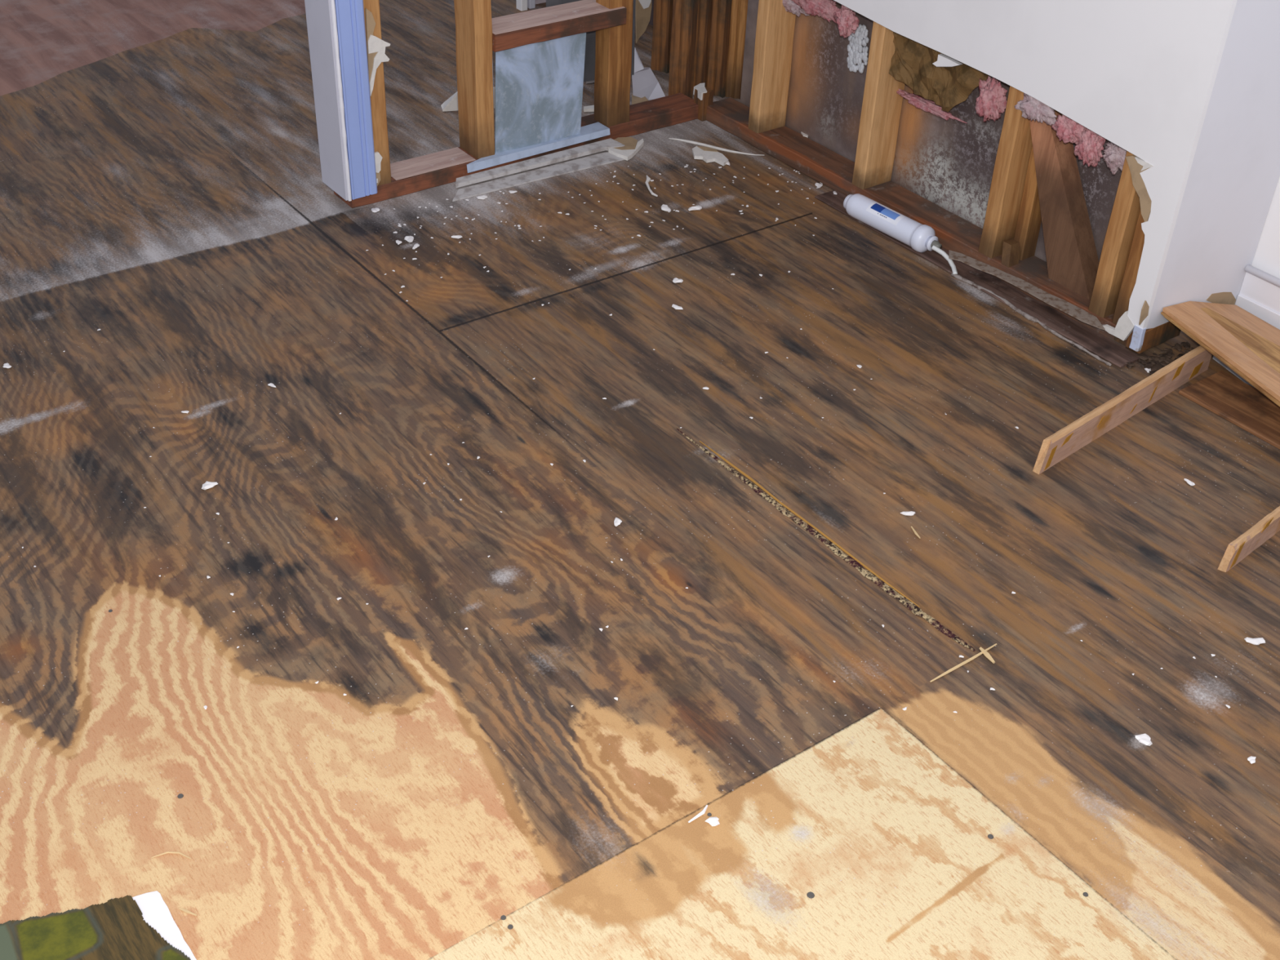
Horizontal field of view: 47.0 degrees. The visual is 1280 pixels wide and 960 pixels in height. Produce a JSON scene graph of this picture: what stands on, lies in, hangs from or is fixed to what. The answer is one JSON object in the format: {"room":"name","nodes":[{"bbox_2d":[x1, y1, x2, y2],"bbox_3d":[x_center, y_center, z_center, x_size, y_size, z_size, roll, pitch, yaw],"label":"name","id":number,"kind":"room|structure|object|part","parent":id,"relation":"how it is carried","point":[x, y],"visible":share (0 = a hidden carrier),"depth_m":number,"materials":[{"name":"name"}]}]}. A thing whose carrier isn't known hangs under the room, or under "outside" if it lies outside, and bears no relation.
{"room":"damaged room","nodes":[
{"label":"damaged room","id":0,"kind":"room"},
{"bbox_2d":[535,0,546,4],"bbox_3d":[-0.051,-1.758,4.341,0.650,0.600,0.030,-22,43,-30],"label":"wall panel","id":1,"kind":"object","parent":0,"point":[537,2],"visible":0.5,"depth_m":4.36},
{"bbox_2d":[0,0,1279,959],"bbox_3d":[-0.496,-0.464,3.057,3.220,0.001,4.700,-22,43,-30],"label":"floor","id":2,"kind":"structure","parent":0,"point":[163,192],"depth_m":2.28,"materials":[{"name":"brown wood"}]},
{"bbox_2d":[3,363,11,368],"bbox_3d":[-1.143,-0.206,2.662,0.018,0.004,0.013,14,38,15],"label":"chip","id":3,"kind":"object","parent":2,"relation":"on","point":[5,365],"visible":1,"depth_m":2.66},
{"bbox_2d":[0,890,196,959],"bbox_3d":[-0.653,0.550,1.659,0.342,0.004,0.170,-8,37,-14],"label":"photograph","id":4,"kind":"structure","parent":2,"relation":"on","point":[142,926],"depth_m":1.70,"materials":[{"name":"paper"}]},
{"bbox_2d":[151,851,191,858],"bbox_3d":[-0.569,0.457,1.793,0.048,0.002,0.010,2,36,-1],"label":"wood sliver","id":5,"kind":"object","parent":2,"relation":"on","point":[166,852],"visible":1,"depth_m":1.79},
{"bbox_2d":[177,793,183,798],"bbox_3d":[-0.583,0.401,1.870,0.008,0.002,0.008,-22,43,-30],"label":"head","id":6,"kind":"object","parent":2,"relation":"on","point":[180,795],"visible":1,"depth_m":1.87},
{"bbox_2d":[178,907,196,915],"bbox_3d":[-0.530,0.506,1.728,0.024,0.003,0.004,15,38,17],"label":"wood sliver","id":7,"kind":"object","parent":2,"relation":"on","point":[182,909],"visible":1,"depth_m":1.73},
{"bbox_2d":[201,480,217,489],"bbox_3d":[-0.702,0.008,2.394,0.018,0.006,0.026,27,42,29],"label":"chip","id":8,"kind":"object","parent":2,"relation":"on","point":[206,485],"visible":1,"depth_m":2.39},
{"bbox_2d":[267,382,275,387],"bbox_3d":[-0.659,-0.170,2.643,0.018,0.004,0.009,22,41,25],"label":"chip","id":9,"kind":"object","parent":2,"relation":"on","point":[271,384],"visible":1,"depth_m":2.64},
{"bbox_2d":[371,207,379,212],"bbox_3d":[-0.577,-0.589,3.219,0.019,0.006,0.020,-12,39,-20],"label":"chip","id":10,"kind":"object","parent":2,"relation":"on","point":[373,210],"visible":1,"depth_m":3.22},
{"bbox_2d":[404,235,413,242],"bbox_3d":[-0.486,-0.509,3.113,0.020,0.007,0.027,-18,41,-26],"label":"chip","id":11,"kind":"object","parent":2,"relation":"on","point":[409,238],"visible":1,"depth_m":3.11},
{"bbox_2d":[412,243,419,248],"bbox_3d":[-0.470,-0.490,3.090,0.011,0.005,0.027,8,37,8],"label":"chip","id":12,"kind":"object","parent":2,"relation":"on","point":[415,246],"visible":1,"depth_m":3.09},
{"bbox_2d":[451,235,462,238],"bbox_3d":[-0.389,-0.516,3.131,0.024,0.007,0.012,-2,36,-6],"label":"chip","id":13,"kind":"object","parent":2,"relation":"on","point":[453,236],"visible":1,"depth_m":3.13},
{"bbox_2d":[440,86,495,111],"bbox_3d":[-0.428,-0.951,3.659,0.144,0.071,0.051,8,37,7],"label":"scrap","id":14,"kind":"object","parent":2,"relation":"on","point":[451,104],"visible":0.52,"depth_m":3.66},
{"bbox_2d":[476,195,487,199],"bbox_3d":[-0.352,-0.631,3.289,0.025,0.007,0.015,-10,38,-17],"label":"chip","id":15,"kind":"object","parent":2,"relation":"on","point":[483,197],"visible":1,"depth_m":3.29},
{"bbox_2d":[500,915,506,919],"bbox_3d":[-0.161,0.516,1.739,0.007,0.002,0.007,-22,43,-30],"label":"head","id":16,"kind":"object","parent":2,"relation":"on","point":[503,917],"visible":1,"depth_m":1.74},
{"bbox_2d":[507,924,513,929],"bbox_3d":[-0.152,0.524,1.729,0.007,0.002,0.007,-22,43,-30],"label":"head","id":17,"kind":"object","parent":2,"relation":"on","point":[510,926],"visible":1,"depth_m":1.73},
{"bbox_2d":[333,92,697,208],"bbox_3d":[-0.264,-0.789,3.482,0.970,0.040,0.090,-22,43,-30],"label":"plate","id":18,"kind":"object","parent":2,"relation":"on","point":[678,108],"visible":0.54,"depth_m":3.56,"materials":[{"name":"wood"}]},
{"bbox_2d":[304,0,391,200],"bbox_3d":[-0.590,-1.164,2.881,0.135,1.270,0.121,-22,43,-30],"label":"end post","id":19,"kind":"object","parent":18,"relation":"on","point":[347,47],"visible":1,"depth_m":3.08,"materials":[{"name":"blue paint"}]},
{"bbox_3d":[-0.642,-1.146,2.853,0.011,1.270,0.113,-22,43,-30],"label":"panel","id":20,"kind":"part","parent":19,"relation":"part of","materials":[{"name":"grey paint"}]},
{"bbox_3d":[-0.579,-1.133,2.839,0.062,1.270,0.016,-22,43,-30],"label":"casing","id":21,"kind":"part","parent":19,"relation":"part of","materials":[{"name":"blue paint"}]},
{"bbox_2d":[390,146,475,180],"bbox_3d":[-0.481,-0.717,3.337,0.205,0.001,0.082,-22,43,-30],"label":"plate dust","id":22,"kind":"object","parent":18,"relation":"on","point":[416,166],"visible":0.81,"depth_m":3.34,"materials":[{"name":"wood"}]},
{"bbox_2d":[453,0,494,159],"bbox_3d":[-0.353,-1.268,3.030,0.046,1.262,0.089,-22,43,-30],"label":"stud","id":23,"kind":"object","parent":18,"relation":"on","point":[473,22],"visible":1,"depth_m":3.27,"materials":[{"name":"brown wood"}]},
{"bbox_2d":[491,0,626,52],"bbox_3d":[-0.202,-1.036,3.342,0.355,0.040,0.095,-22,43,-30],"label":"wooden crosspiece","id":24,"kind":"object","parent":23,"relation":"attached to","point":[550,23],"visible":0.91,"depth_m":3.32,"materials":[{"name":"wood"}]},
{"bbox_2d":[546,0,635,81],"bbox_3d":[-0.115,-1.054,3.514,0.271,0.240,0.006,-25,45,-33],"label":"panel","id":25,"kind":"object","parent":24,"relation":"attached to","point":[590,43],"visible":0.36,"depth_m":3.54,"materials":[{"name":"grey"}]},
{"bbox_2d":[466,122,609,173],"bbox_3d":[-0.244,-0.780,3.449,0.396,0.021,0.044,-22,43,-30],"label":"flange","id":26,"kind":"object","parent":18,"relation":"on","point":[597,130],"visible":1,"depth_m":3.44,"materials":[{"name":"metal"}]},
{"bbox_2d":[492,32,586,153],"bbox_3d":[-0.240,-0.887,3.375,0.264,0.242,0.075,-10,38,-16],"label":"metal panel","id":27,"kind":"object","parent":18,"relation":"on","point":[539,86],"visible":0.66,"depth_m":3.38,"materials":[{"name":"metal"}]},
{"bbox_2d":[594,0,633,127],"bbox_3d":[-0.046,-1.381,3.204,0.069,1.262,0.060,-22,43,-30],"label":"stud","id":28,"kind":"object","parent":18,"relation":"on","point":[613,51],"visible":0.93,"depth_m":3.48,"materials":[{"name":"brown wood"}]},
{"bbox_2d":[515,0,527,11],"bbox_3d":[-0.335,-1.621,4.137,0.022,0.600,0.030,-22,43,-30],"label":"channel","id":29,"kind":"object","parent":2,"relation":"on","point":[522,5],"visible":1,"depth_m":4.30,"materials":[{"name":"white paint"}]},
{"bbox_2d":[527,0,535,8],"bbox_3d":[-0.311,-1.632,4.154,0.020,0.600,0.025,-22,43,-30],"label":"channel","id":30,"kind":"object","parent":2,"relation":"on","point":[531,3],"visible":1,"depth_m":4.32,"materials":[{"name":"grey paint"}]},
{"bbox_2d":[452,151,624,201],"bbox_3d":[-0.224,-0.709,3.404,0.499,0.004,0.054,-20,42,-28],"label":"strip","id":31,"kind":"object","parent":2,"relation":"on","point":[602,158],"visible":1,"depth_m":3.39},
{"bbox_2d":[455,137,624,188],"bbox_3d":[-0.229,-0.734,3.426,0.460,0.018,0.045,-22,43,-30],"label":"strip","id":32,"kind":"object","parent":2,"relation":"on","point":[602,145],"visible":1,"depth_m":3.42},
{"bbox_2d":[583,105,594,111],"bbox_3d":[-0.057,-0.930,3.706,0.170,0.008,0.048,2,36,-1],"label":"scrap","id":33,"kind":"object","parent":2,"relation":"on","point":[591,108],"visible":0.22,"depth_m":3.70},
{"bbox_2d":[613,517,622,526],"bbox_3d":[-0.037,0.067,2.357,0.014,0.006,0.020,18,39,20],"label":"chip","id":34,"kind":"object","parent":2,"relation":"on","point":[617,522],"visible":1,"depth_m":2.35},
{"bbox_2d":[607,137,644,160],"bbox_3d":[-0.048,-0.798,3.528,0.092,0.010,0.115,13,37,14],"label":"scrap","id":35,"kind":"object","parent":2,"relation":"on","point":[627,152],"visible":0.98,"depth_m":3.51,"materials":[{"name":"beige paper"}]},
{"bbox_2d":[631,93,648,104],"bbox_3d":[0.004,-0.951,3.705,0.048,0.004,0.091,2,36,-1],"label":"scrap","id":36,"kind":"object","parent":2,"relation":"on","point":[635,100],"visible":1,"depth_m":3.71,"materials":[{"name":"beige paper"}]},
{"bbox_2d":[631,48,665,100],"bbox_3d":[0.018,-1.019,3.709,0.113,0.158,0.040,-22,43,-30],"label":"scrap","id":37,"kind":"object","parent":2,"relation":"on","point":[645,83],"visible":0.93,"depth_m":3.71,"materials":[{"name":"grey paint"}]},
{"bbox_2d":[644,175,657,196],"bbox_3d":[0.023,-0.673,3.369,0.016,0.010,0.111,-5,37,-10],"label":"plaster curl","id":38,"kind":"object","parent":2,"relation":"on","point":[648,179],"visible":1,"depth_m":3.36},
{"bbox_2d":[650,0,673,73],"bbox_3d":[0.081,-1.472,3.706,0.054,0.900,0.060,23,41,25],"label":"board","id":39,"kind":"object","parent":2,"relation":"on","point":[663,9],"visible":0.75,"depth_m":3.90,"materials":[{"name":"wood"}]},
{"bbox_2d":[635,0,651,43],"bbox_3d":[0.008,-1.240,3.944,0.054,0.137,0.006,-22,43,-30],"label":"scrap","id":40,"kind":"object","parent":39,"relation":"hanging from","point":[643,7],"visible":0.98,"depth_m":3.94,"materials":[{"name":"beige paper"}]},
{"bbox_2d":[661,204,671,211],"bbox_3d":[0.056,-0.603,3.276,0.020,0.007,0.035,-12,39,-19],"label":"chip","id":41,"kind":"object","parent":2,"relation":"on","point":[664,207],"visible":1,"depth_m":3.27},
{"bbox_2d":[671,304,683,309],"bbox_3d":[0.073,-0.341,2.921,0.027,0.006,0.014,25,42,27],"label":"chip","id":42,"kind":"object","parent":2,"relation":"on","point":[676,307],"visible":1,"depth_m":2.92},
{"bbox_2d":[672,277,683,283],"bbox_3d":[0.075,-0.408,3.010,0.021,0.006,0.020,-27,45,-34],"label":"chip","id":43,"kind":"object","parent":2,"relation":"on","point":[675,280],"visible":1,"depth_m":3.01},
{"bbox_2d":[668,0,698,98],"bbox_3d":[0.120,-1.339,3.528,0.058,0.900,0.040,18,39,20],"label":"board","id":44,"kind":"object","parent":2,"relation":"on","point":[684,19],"visible":0.86,"depth_m":3.70,"materials":[{"name":"wood"}]},
{"bbox_2d":[688,205,702,210],"bbox_3d":[0.123,-0.605,3.282,0.033,0.008,0.020,-22,43,-30],"label":"chip","id":45,"kind":"object","parent":2,"relation":"on","point":[696,207],"visible":1,"depth_m":3.28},
{"bbox_2d":[688,804,707,822],"bbox_3d":[0.076,0.426,1.875,0.007,0.004,0.038,28,43,31],"label":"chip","id":46,"kind":"object","parent":2,"relation":"on","point":[703,811],"visible":1,"depth_m":1.87,"materials":[{"name":"white paint"}]},
{"bbox_2d":[693,0,711,88],"bbox_3d":[0.170,-1.389,3.598,0.057,0.900,0.040,27,43,29],"label":"board","id":47,"kind":"object","parent":2,"relation":"on","point":[704,14],"visible":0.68,"depth_m":3.77,"materials":[{"name":"wood"}]},
{"bbox_2d":[693,86,714,121],"bbox_3d":[0.159,-0.941,3.688,0.035,0.072,0.040,-22,43,-30],"label":"stub","id":48,"kind":"object","parent":2,"relation":"on","point":[708,98],"visible":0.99,"depth_m":3.67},
{"bbox_2d":[693,82,706,100],"bbox_3d":[0.149,-0.969,3.676,0.030,0.020,0.065,-1,36,-4],"label":"lump","id":49,"kind":"object","parent":48,"relation":"on","point":[700,87],"visible":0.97,"depth_m":3.66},
{"bbox_2d":[692,146,728,166],"bbox_3d":[0.166,-0.771,3.506,0.100,0.010,0.063,17,39,19],"label":"scrap","id":50,"kind":"object","parent":2,"relation":"on","point":[707,154],"visible":1,"depth_m":3.50,"materials":[{"name":"beige paper"}]},
{"bbox_2d":[705,817,719,826],"bbox_3d":[0.093,0.433,1.866,0.017,0.005,0.015,-24,44,-31],"label":"chip","id":51,"kind":"object","parent":2,"relation":"on","point":[713,821],"visible":1,"depth_m":1.86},
{"bbox_2d":[668,137,761,155],"bbox_3d":[0.182,-0.802,3.556,0.242,0.006,0.017,14,38,15],"label":"tape","id":52,"kind":"object","parent":2,"relation":"on","point":[680,140],"visible":1,"depth_m":3.56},
{"bbox_2d":[706,0,732,97],"bbox_3d":[0.216,-1.371,3.577,0.060,0.900,0.040,25,42,27],"label":"board","id":53,"kind":"object","parent":2,"relation":"on","point":[721,10],"visible":0.96,"depth_m":3.75,"materials":[{"name":"wood"}]},
{"bbox_2d":[724,0,748,99],"bbox_3d":[0.262,-1.360,3.565,0.055,0.900,0.040,17,39,18],"label":"board","id":54,"kind":"object","parent":2,"relation":"on","point":[739,7],"visible":0.74,"depth_m":3.74,"materials":[{"name":"brown wood"}]},
{"bbox_2d":[699,440,919,607],"bbox_3d":[0.262,0.062,2.384,0.006,0.004,0.528,-22,43,-30],"label":"splinter","id":55,"kind":"object","parent":2,"relation":"on","point":[709,448],"visible":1,"depth_m":2.38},
{"bbox_2d":[806,891,814,898],"bbox_3d":[0.206,0.502,1.782,0.010,0.002,0.010,-22,43,-30],"label":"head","id":56,"kind":"object","parent":2,"relation":"on","point":[810,895],"visible":1,"depth_m":1.78},
{"bbox_2d":[814,182,822,187],"bbox_3d":[0.412,-0.681,3.405,0.019,0.006,0.022,24,41,26],"label":"chip","id":57,"kind":"object","parent":2,"relation":"on","point":[819,185],"visible":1,"depth_m":3.40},
{"bbox_2d":[675,427,975,651],"bbox_3d":[0.272,0.080,2.360,0.019,0.002,0.698,-23,43,-30],"label":"floor seam","id":58,"kind":"object","parent":2,"relation":"on","point":[908,604],"visible":1,"depth_m":2.31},
{"bbox_2d":[900,511,915,515],"bbox_3d":[0.437,0.055,2.403,0.026,0.005,0.011,-4,37,-9],"label":"chip","id":59,"kind":"object","parent":2,"relation":"on","point":[910,513],"visible":1,"depth_m":2.40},
{"bbox_2d":[911,526,919,538],"bbox_3d":[0.441,0.084,2.364,0.004,0.004,0.031,-9,38,-15],"label":"wood sliver","id":60,"kind":"object","parent":2,"relation":"on","point":[913,530],"visible":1,"depth_m":2.36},
{"bbox_2d":[706,97,1127,348],"bbox_3d":[0.585,-0.610,3.291,0.090,0.039,1.325,-22,43,-30],"label":"plate","id":61,"kind":"object","parent":2,"relation":"on","point":[829,168],"visible":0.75,"depth_m":3.30,"materials":[{"name":"wood"}]},
{"bbox_2d":[748,0,795,133],"bbox_3d":[0.331,-1.367,3.207,0.091,1.262,0.040,-22,43,-30],"label":"stud","id":62,"kind":"object","parent":61,"relation":"on","point":[775,30],"visible":0.95,"depth_m":3.47,"materials":[{"name":"brown wood"}]},
{"bbox_2d":[782,0,809,17],"bbox_3d":[0.351,-1.093,3.383,0.040,0.055,0.125,-22,43,-30],"label":"tuft","id":63,"kind":"object","parent":62,"relation":"attached to","point":[789,6],"visible":0.69,"depth_m":3.37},
{"bbox_2d":[791,0,839,23],"bbox_3d":[0.405,-1.060,3.289,0.037,0.062,0.210,-21,42,-29],"label":"tuft","id":64,"kind":"object","parent":63,"relation":"attached to","point":[825,9],"visible":0.84,"depth_m":3.28,"materials":[{"name":"pink"}]},
{"bbox_2d":[800,131,808,137],"bbox_3d":[0.398,-0.840,3.561,0.023,0.004,0.055,9,37,9],"label":"scrap","id":65,"kind":"object","parent":61,"relation":"on","point":[802,133],"visible":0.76,"depth_m":3.54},
{"bbox_2d":[852,21,905,189],"bbox_3d":[0.548,-1.185,2.972,0.090,1.262,0.040,-22,43,-30],"label":"stud","id":66,"kind":"object","parent":61,"relation":"on","point":[882,104],"visible":0.8,"depth_m":3.23,"materials":[{"name":"brown wood"}]},
{"bbox_2d":[896,88,968,124],"bbox_3d":[0.620,-0.803,3.161,0.039,0.026,0.229,-21,42,-29],"label":"tuft","id":67,"kind":"object","parent":66,"relation":"attached to","point":[919,102],"visible":0.93,"depth_m":3.15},
{"bbox_2d":[888,31,990,111],"bbox_3d":[0.612,-0.843,3.065,0.028,0.126,0.287,-22,43,-30],"label":"insulation","id":68,"kind":"object","parent":66,"relation":"attached to","point":[912,61],"visible":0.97,"depth_m":3.07},
{"bbox_2d":[975,75,1007,122],"bbox_3d":[0.708,-0.769,2.978,0.042,0.105,0.082,-22,43,-30],"label":"tuft","id":69,"kind":"object","parent":68,"relation":"attached to","point":[992,101],"visible":1,"depth_m":2.96,"materials":[{"name":"fabric"}]},
{"bbox_2d":[977,85,1032,257],"bbox_3d":[0.778,-0.993,2.725,0.091,1.262,0.040,-22,43,-30],"label":"stud","id":70,"kind":"object","parent":61,"relation":"on","point":[1015,144],"visible":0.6,"depth_m":2.98,"materials":[{"name":"brown wood"}]},
{"bbox_2d":[1014,93,1057,125],"bbox_3d":[0.772,-0.722,2.846,0.044,0.069,0.109,-22,43,-30],"label":"tuft","id":71,"kind":"object","parent":70,"relation":"attached to","point":[1032,108],"visible":0.81,"depth_m":2.84,"materials":[{"name":"fabric"}]},
{"bbox_2d":[1001,237,1020,267],"bbox_3d":[0.767,-0.470,3.048,0.050,0.037,0.042,-22,43,-30],"label":"wood block","id":72,"kind":"object","parent":61,"relation":"on","point":[1011,247],"visible":1,"depth_m":3.04,"materials":[{"name":"brown wood"}]},
{"bbox_2d":[948,249,1105,330],"bbox_3d":[0.775,-0.387,2.963,0.044,0.002,0.398,-26,45,-33],"label":"film","id":73,"kind":"object","parent":61,"relation":"attached to","point":[1073,310],"visible":1,"depth_m":2.95,"materials":[{"name":"plastic"}]},
{"bbox_2d":[1013,110,1057,260],"bbox_3d":[0.822,-0.979,2.708,0.046,1.262,0.032,-22,43,-30],"label":"stud","id":74,"kind":"object","parent":61,"relation":"on","point":[1029,218],"visible":0.4,"depth_m":3.01,"materials":[{"name":"brown wood"}]},
{"bbox_2d":[1029,111,1098,299],"bbox_3d":[0.845,-0.577,2.922,0.050,0.362,0.261,-22,43,-30],"label":"diagonal brace","id":75,"kind":"object","parent":61,"relation":"on","point":[1071,254],"visible":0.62,"depth_m":2.92,"materials":[{"name":"wood"}]},
{"bbox_2d":[1088,151,1140,317],"bbox_3d":[0.950,-0.849,2.539,0.091,1.262,0.040,-22,43,-30],"label":"stud","id":76,"kind":"object","parent":61,"relation":"on","point":[1119,235],"visible":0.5,"depth_m":2.80,"materials":[{"name":"brown wood"}]},
{"bbox_2d":[1102,142,1126,174],"bbox_3d":[0.894,-0.604,2.760,0.046,0.069,0.071,-22,43,-30],"label":"tuft","id":77,"kind":"object","parent":76,"relation":"attached to","point":[1114,156],"visible":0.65,"depth_m":2.75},
{"bbox_2d":[1112,210,1144,324],"bbox_3d":[0.987,-0.818,2.499,0.091,1.262,0.047,-22,43,-30],"label":"stud","id":78,"kind":"object","parent":61,"relation":"on","point":[1130,276],"visible":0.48,"depth_m":2.79,"materials":[{"name":"brown wood"}]},
{"bbox_2d":[929,643,996,682],"bbox_3d":[0.467,0.263,2.121,0.138,0.004,0.005,-22,43,-30],"label":"wood sliver","id":79,"kind":"object","parent":2,"relation":"on","point":[993,646],"visible":1,"depth_m":2.12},
{"bbox_2d":[814,190,1139,368],"bbox_3d":[0.681,-0.439,3.091,0.067,0.006,0.872,-22,43,-30],"label":"strip","id":80,"kind":"object","parent":2,"relation":"on","point":[1091,340],"visible":0.77,"depth_m":2.98,"materials":[{"name":"wood"}]},
{"bbox_2d":[843,193,957,274],"bbox_3d":[0.571,-0.538,3.171,0.059,0.060,0.343,-24,44,-31],"label":"tube","id":81,"kind":"object","parent":80,"relation":"on","point":[921,237],"visible":1,"depth_m":3.16,"materials":[{"name":"white plastic"}]},
{"bbox_2d":[880,208,900,219],"bbox_3d":[0.540,-0.573,3.176,0.018,0.006,0.043,-25,44,-32],"label":"label","id":82,"kind":"object","parent":81,"relation":"on","point":[885,213],"depth_m":3.18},
{"bbox_2d":[979,647,995,663],"bbox_3d":[0.503,0.254,2.136,0.008,0.007,0.034,-11,38,-17],"label":"wood sliver","id":83,"kind":"object","parent":2,"relation":"on","point":[985,653],"visible":1,"depth_m":2.13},
{"bbox_2d":[987,834,993,839],"bbox_3d":[0.444,0.451,1.865,0.008,0.002,0.008,-22,43,-30],"label":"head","id":84,"kind":"object","parent":2,"relation":"on","point":[989,836],"visible":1,"depth_m":1.86},
{"bbox_2d":[951,272,1111,366],"bbox_3d":[0.778,-0.325,2.941,0.020,0.010,0.423,-21,42,-29],"label":"bead","id":85,"kind":"object","parent":2,"relation":"on","point":[1025,315],"visible":1,"depth_m":2.94},
{"bbox_2d":[1082,892,1088,897],"bbox_3d":[0.544,0.505,1.797,0.007,0.002,0.007,-22,43,-30],"label":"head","id":86,"kind":"object","parent":2,"relation":"on","point":[1085,894],"visible":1,"depth_m":1.80},
{"bbox_2d":[1032,345,1212,474],"bbox_3d":[0.877,-0.138,2.644,0.540,0.063,0.015,-27,45,-34],"label":"wood strip","id":87,"kind":"object","parent":2,"relation":"on","point":[1069,439],"visible":0.93,"depth_m":2.62,"materials":[{"name":"wood"}]},
{"bbox_2d":[1134,733,1152,746],"bbox_3d":[0.688,0.355,2.009,0.020,0.007,0.020,-11,38,-17],"label":"chip","id":88,"kind":"object","parent":2,"relation":"on","point":[1144,739],"visible":1,"depth_m":2.01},
{"bbox_2d":[1125,341,1195,375],"bbox_3d":[1.015,-0.226,2.822,0.185,0.010,0.098,-22,43,-30],"label":"rubble","id":89,"kind":"object","parent":2,"relation":"on","point":[1167,353],"visible":0.42,"depth_m":2.83,"materials":[{"name":"brown wood"}]},
{"bbox_2d":[1183,478,1195,485],"bbox_3d":[0.933,0.004,2.503,0.010,0.006,0.021,-22,43,-30],"label":"chip","id":90,"kind":"object","parent":2,"relation":"on","point":[1191,483],"visible":1,"depth_m":2.50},
{"bbox_2d":[1160,301,1279,406],"bbox_3d":[1.234,-0.144,2.642,0.382,0.099,0.659,-22,43,-30],"label":"plank","id":91,"kind":"object","parent":2,"relation":"on","point":[1249,345],"visible":1,"depth_m":2.75,"materials":[{"name":"wood"}]},
{"bbox_2d":[1178,370,1279,449],"bbox_3d":[1.291,0.016,2.505,0.131,0.009,0.810,-22,43,-30],"label":"wooden board","id":92,"kind":"object","parent":2,"relation":"on","point":[1233,400],"visible":0.9,"depth_m":2.70,"materials":[{"name":"wood"}]},
{"bbox_2d":[1213,355,1257,389],"bbox_3d":[1.177,-0.146,2.715,0.023,0.010,0.343,-12,39,-19],"label":"metal strip","id":93,"kind":"object","parent":2,"relation":"on","point":[1215,358],"visible":0.12,"depth_m":2.80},
{"bbox_2d":[1217,506,1279,572],"bbox_3d":[1.018,0.070,2.378,0.282,0.052,0.014,-27,45,-34],"label":"wood strip","id":94,"kind":"object","parent":2,"relation":"on","point":[1264,529],"visible":1,"depth_m":2.33,"materials":[{"name":"wood"}]},
{"bbox_2d":[1247,755,1256,764],"bbox_3d":[0.827,0.377,1.988,0.015,0.004,0.011,-13,39,-20],"label":"chip","id":95,"kind":"object","parent":2,"relation":"on","point":[1252,759],"visible":1,"depth_m":1.99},
{"bbox_2d":[1244,637,1265,644],"bbox_3d":[0.910,0.238,2.180,0.030,0.007,0.016,3,36,0],"label":"chip","id":96,"kind":"object","parent":2,"relation":"on","point":[1257,641],"visible":1,"depth_m":2.18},
{"bbox_2d":[648,0,653,25],"bbox_3d":[0.077,-1.783,3.876,0.012,1.200,1.230,-22,43,-30],"label":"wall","id":97,"kind":"structure","parent":0,"point":[651,22],"depth_m":4.23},
{"bbox_2d":[740,0,1121,262],"bbox_3d":[0.661,-1.001,3.023,0.012,0.990,1.310,-22,43,-30],"label":"wall","id":98,"kind":"structure","parent":0,"point":[949,164],"depth_m":3.27,"materials":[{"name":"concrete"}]},
{"bbox_2d":[846,24,869,74],"bbox_3d":[0.487,-0.967,3.304,0.007,0.117,0.072,-22,43,-30],"label":"foam patch","id":99,"kind":"object","parent":98,"relation":"attached to","point":[855,48],"visible":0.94,"depth_m":3.30,"materials":[{"name":"white"}]},
{"bbox_2d":[834,0,1237,340],"bbox_3d":[0.507,-1.622,2.648,0.014,2.377,1.664,-22,43,-30],"label":"wall","id":100,"kind":"structure","parent":0,"point":[1140,75],"depth_m":2.68,"materials":[{"name":"white paint"}]},
{"bbox_2d":[833,4,859,38],"bbox_3d":[0.448,-1.000,3.198,0.041,0.075,0.068,-7,37,-13],"label":"tuft","id":101,"kind":"object","parent":100,"relation":"attached to","point":[847,23],"visible":0.95,"depth_m":3.19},
{"bbox_2d":[933,53,963,66],"bbox_3d":[0.624,-0.844,2.987,0.010,0.025,0.072,-22,43,-30],"label":"scrap","id":102,"kind":"object","parent":100,"relation":"attached to","point":[943,60],"visible":1,"depth_m":2.98,"materials":[{"name":"paper"}]},
{"bbox_2d":[1051,114,1086,144],"bbox_3d":[0.821,-0.670,2.803,0.041,0.066,0.082,-22,43,-30],"label":"tuft","id":103,"kind":"object","parent":100,"relation":"attached to","point":[1068,130],"visible":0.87,"depth_m":2.80,"materials":[{"name":"fabric"}]},
{"bbox_2d":[1073,128,1106,167],"bbox_3d":[0.851,-0.634,2.779,0.038,0.089,0.057,-14,39,-21],"label":"tuft","id":104,"kind":"object","parent":100,"relation":"attached to","point":[1089,150],"visible":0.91,"depth_m":2.77,"materials":[{"name":"fabric"}]},
{"bbox_2d":[1113,0,1279,353],"bbox_3d":[1.097,-1.264,2.216,0.341,2.400,0.067,-22,43,-30],"label":"wall","id":105,"kind":"structure","parent":0,"point":[1234,174],"depth_m":2.71,"materials":[{"name":"paint"}]},
{"bbox_3d":[0.991,-0.298,2.866,0.121,0.052,0.065,-22,43,-30],"label":"exposed plate","id":106,"kind":"part","parent":105,"relation":"part of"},
{"bbox_2d":[1251,175,1279,278],"bbox_3d":[1.931,-0.764,1.585,0.050,2.400,2.249,-22,43,-30],"label":"wall","id":107,"kind":"structure","parent":0,"point":[1266,259],"depth_m":2.88,"materials":[{"name":"white paint"}]},
{"bbox_2d":[1235,264,1279,329],"bbox_3d":[1.863,0.167,2.232,0.025,0.106,2.236,-22,43,-30],"label":"baseboard","id":108,"kind":"structure","parent":107,"relation":"attached to","point":[1259,295],"depth_m":2.91,"materials":[{"name":"white paint"}]},
{"bbox_3d":[1.860,0.195,2.250,0.006,0.038,2.235,-22,43,-30],"label":"shoe moulding","id":109,"kind":"part","parent":108,"relation":"part of","materials":[{"name":"white paint"}]}
]}

